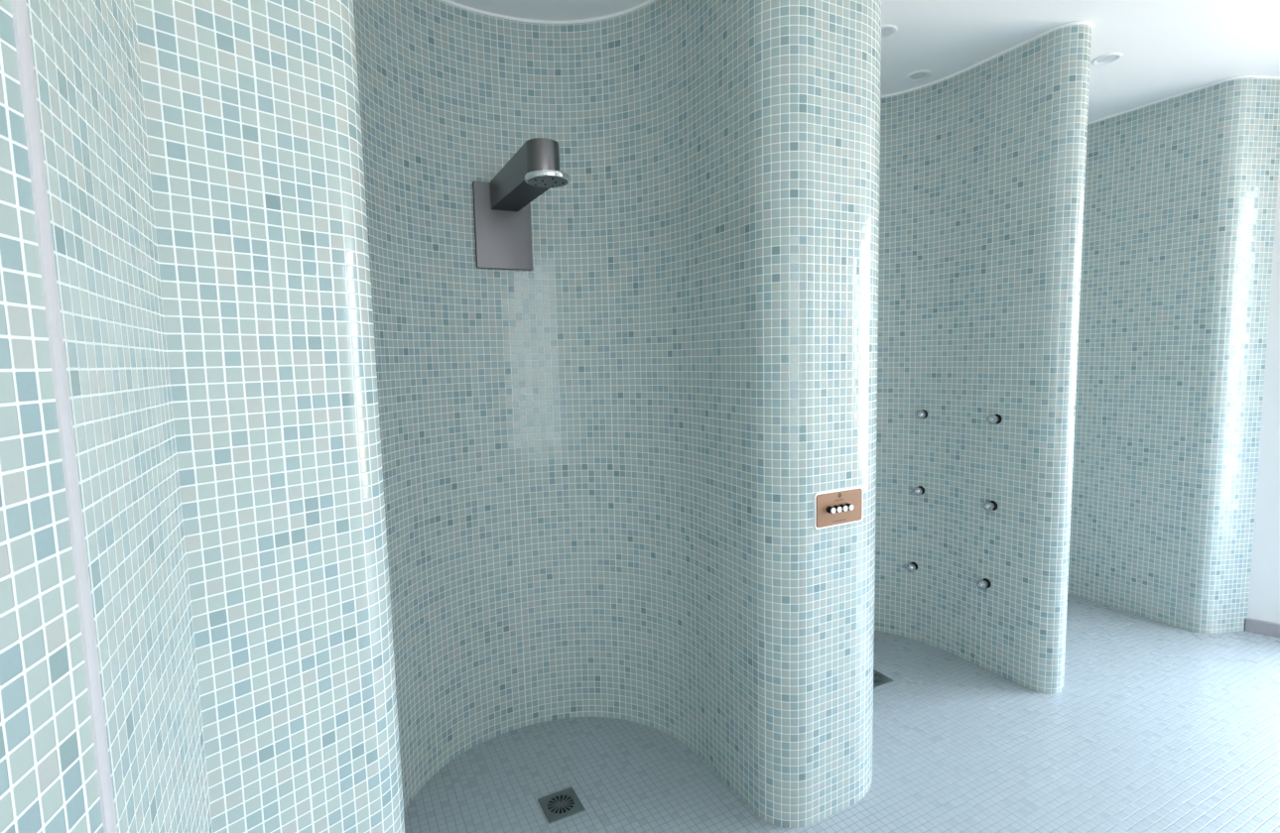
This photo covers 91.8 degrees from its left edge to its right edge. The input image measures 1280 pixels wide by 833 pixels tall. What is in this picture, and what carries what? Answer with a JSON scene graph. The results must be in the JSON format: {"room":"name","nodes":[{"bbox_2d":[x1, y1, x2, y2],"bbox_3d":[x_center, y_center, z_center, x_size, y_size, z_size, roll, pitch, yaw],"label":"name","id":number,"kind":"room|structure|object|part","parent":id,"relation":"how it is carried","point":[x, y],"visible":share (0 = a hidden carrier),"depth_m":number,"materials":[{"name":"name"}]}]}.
{"room":"spa","nodes":[
{"label":"spa","id":0,"kind":"room"},
{"bbox_2d":[0,0,212,832],"bbox_3d":[-0.263,0.116,-0.208,0.072,2.320,2.133,-3,6,-16],"label":"wall","id":1,"kind":"structure","parent":0,"point":[85,54],"depth_m":0.52,"materials":[{"name":"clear tile"}]},
{"bbox_2d":[10,0,117,832],"bbox_3d":[-0.427,0.057,0.467,0.005,2.320,0.022,-4,6,-27],"label":"trim","id":2,"kind":"structure","parent":1,"relation":"attached to","point":[19,7],"depth_m":0.46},
{"bbox_2d":[133,0,1279,832],"bbox_3d":[0.760,-0.129,2.155,3.710,2.320,1.038,-4,6,-29],"label":"wall","id":3,"kind":"structure","parent":0,"point":[437,506],"depth_m":1.88,"materials":[{"name":"teal tile"}]},
{"bbox_2d":[472,137,570,270],"bbox_3d":[-0.327,-0.582,1.752,0.178,0.262,0.507,-4,6,-27],"label":"shower","id":4,"kind":"object","parent":3,"relation":"attached to","point":[501,205],"visible":1,"depth_m":1.91,"materials":[{"name":"silver metal"}]},
{"bbox_3d":[-0.429,-0.599,1.953,0.178,0.262,0.006,-4,6,-27],"label":"wall plate","id":5,"kind":"part","parent":4,"relation":"part of","materials":[{"name":"grey metal"}]},
{"bbox_3d":[-0.328,-0.629,1.756,0.085,0.011,0.434,-4,6,-27],"label":"underside panel","id":6,"kind":"part","parent":4,"relation":"part of","materials":[{"name":"grey metal"}]},
{"bbox_3d":[-0.329,-0.669,1.752,0.086,0.090,0.434,-4,6,-27],"label":"arm","id":7,"kind":"part","parent":4,"relation":"part of"},
{"bbox_2d":[813,487,862,529],"bbox_3d":[0.523,0.238,1.607,0.166,0.094,0.024,-4,6,-27],"label":"control panel","id":8,"kind":"object","parent":3,"relation":"attached to","point":[840,507],"visible":1,"depth_m":1.61,"materials":[{"name":"orange metal"}]},
{"bbox_2d":[440,0,1279,124],"bbox_3d":[0.734,-1.279,2.046,3.710,0.008,1.042,-4,6,-29],"label":"trim","id":9,"kind":"structure","parent":3,"relation":"attached to","point":[1089,24],"depth_m":2.09,"materials":[{"name":"white paint"}]},
{"bbox_2d":[905,562,917,572],"bbox_3d":[1.173,0.650,2.673,0.037,0.037,0.038,4,7,44],"label":"jet","id":10,"kind":"object","parent":3,"relation":"attached to","point":[911,568],"visible":1,"depth_m":2.66,"materials":[{"name":"silver metal"}]},
{"bbox_2d":[912,486,924,496],"bbox_3d":[1.181,0.316,2.626,0.038,0.037,0.037,-6,7,-43],"label":"jet","id":11,"kind":"object","parent":3,"relation":"attached to","point":[919,490],"visible":1,"depth_m":2.62,"materials":[{"name":"silver metal"}]},
{"bbox_2d":[915,409,927,419],"bbox_3d":[1.177,-0.009,2.591,0.038,0.037,0.037,-6,7,-42],"label":"jet","id":12,"kind":"object","parent":3,"relation":"attached to","point":[923,414],"visible":1,"depth_m":2.58,"materials":[{"name":"silver metal"}]},
{"bbox_2d":[976,578,991,590],"bbox_3d":[1.335,0.651,2.411,0.038,0.037,0.037,-4,6,-27],"label":"jet","id":13,"kind":"object","parent":3,"relation":"attached to","point":[984,583],"visible":1,"depth_m":2.40,"materials":[{"name":"silver metal"}]},
{"bbox_2d":[982,501,997,511],"bbox_3d":[1.336,0.342,2.366,0.038,0.037,0.037,-4,6,-27],"label":"jet","id":14,"kind":"object","parent":3,"relation":"attached to","point":[989,506],"visible":1,"depth_m":2.36,"materials":[{"name":"silver metal"}]},
{"bbox_2d":[986,413,1002,424],"bbox_3d":[1.331,0.010,2.330,0.038,0.037,0.037,-4,6,-27],"label":"jet","id":15,"kind":"object","parent":3,"relation":"attached to","point":[991,419],"visible":1,"depth_m":2.32,"materials":[{"name":"silver metal"}]},
{"bbox_2d":[403,594,1279,832],"bbox_3d":[1.525,1.138,1.523,5.900,0.120,3.800,-4,6,-27],"label":"floor","id":16,"kind":"structure","parent":0,"point":[1154,726],"depth_m":1.91,"materials":[{"name":"tile"}]},
{"bbox_2d":[537,787,584,824],"bbox_3d":[-0.223,1.095,1.750,0.105,0.004,0.105,-4,6,-27],"label":"floor drain","id":17,"kind":"object","parent":16,"relation":"on","point":[564,804],"visible":1,"depth_m":1.75,"materials":[{"name":"metal"}]},
{"bbox_2d":[873,669,894,688],"bbox_3d":[0.899,1.009,2.389,0.105,0.004,0.105,-4,6,-27],"label":"floor drain","id":18,"kind":"object","parent":16,"relation":"on","point":[879,680],"visible":0.55,"depth_m":2.37,"materials":[{"name":"metal"}]},
{"bbox_2d":[450,0,1279,122],"bbox_3d":[1.468,-1.291,1.296,5.900,0.120,3.800,-4,6,-27],"label":"ceiling","id":19,"kind":"structure","parent":0,"point":[1168,48],"depth_m":2.12,"materials":[{"name":"paint"}]},
{"bbox_2d":[881,24,897,39],"bbox_3d":[0.811,-1.287,2.078,0.096,0.007,0.096,-4,6,-27],"label":"recessed light","id":20,"kind":"object","parent":19,"relation":"in","point":[887,31],"visible":0.48,"depth_m":2.07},
{"bbox_2d":[904,70,931,82],"bbox_3d":[1.083,-1.324,2.411,0.096,0.007,0.096,-4,6,-27],"label":"recessed light","id":21,"kind":"object","parent":19,"relation":"in","point":[918,75],"visible":1,"depth_m":2.41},
{"bbox_2d":[1090,52,1123,65],"bbox_3d":[1.736,-1.330,2.307,0.096,0.007,0.096,-4,6,-27],"label":"recessed light","id":22,"kind":"object","parent":19,"relation":"in","point":[1106,59],"visible":1,"depth_m":2.31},
{"bbox_2d":[1247,161,1279,624],"bbox_3d":[3.631,-0.171,1.888,2.462,2.320,0.180,3,7,40],"label":"wall","id":23,"kind":"structure","parent":0,"point":[1264,588],"depth_m":2.63,"materials":[{"name":"white paint"}]},
{"bbox_2d":[1245,618,1279,638],"bbox_3d":[2.776,0.918,2.605,0.336,0.058,0.012,3,7,40],"label":"baseboard","id":24,"kind":"structure","parent":23,"relation":"attached to","point":[1259,627],"depth_m":2.67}
]}

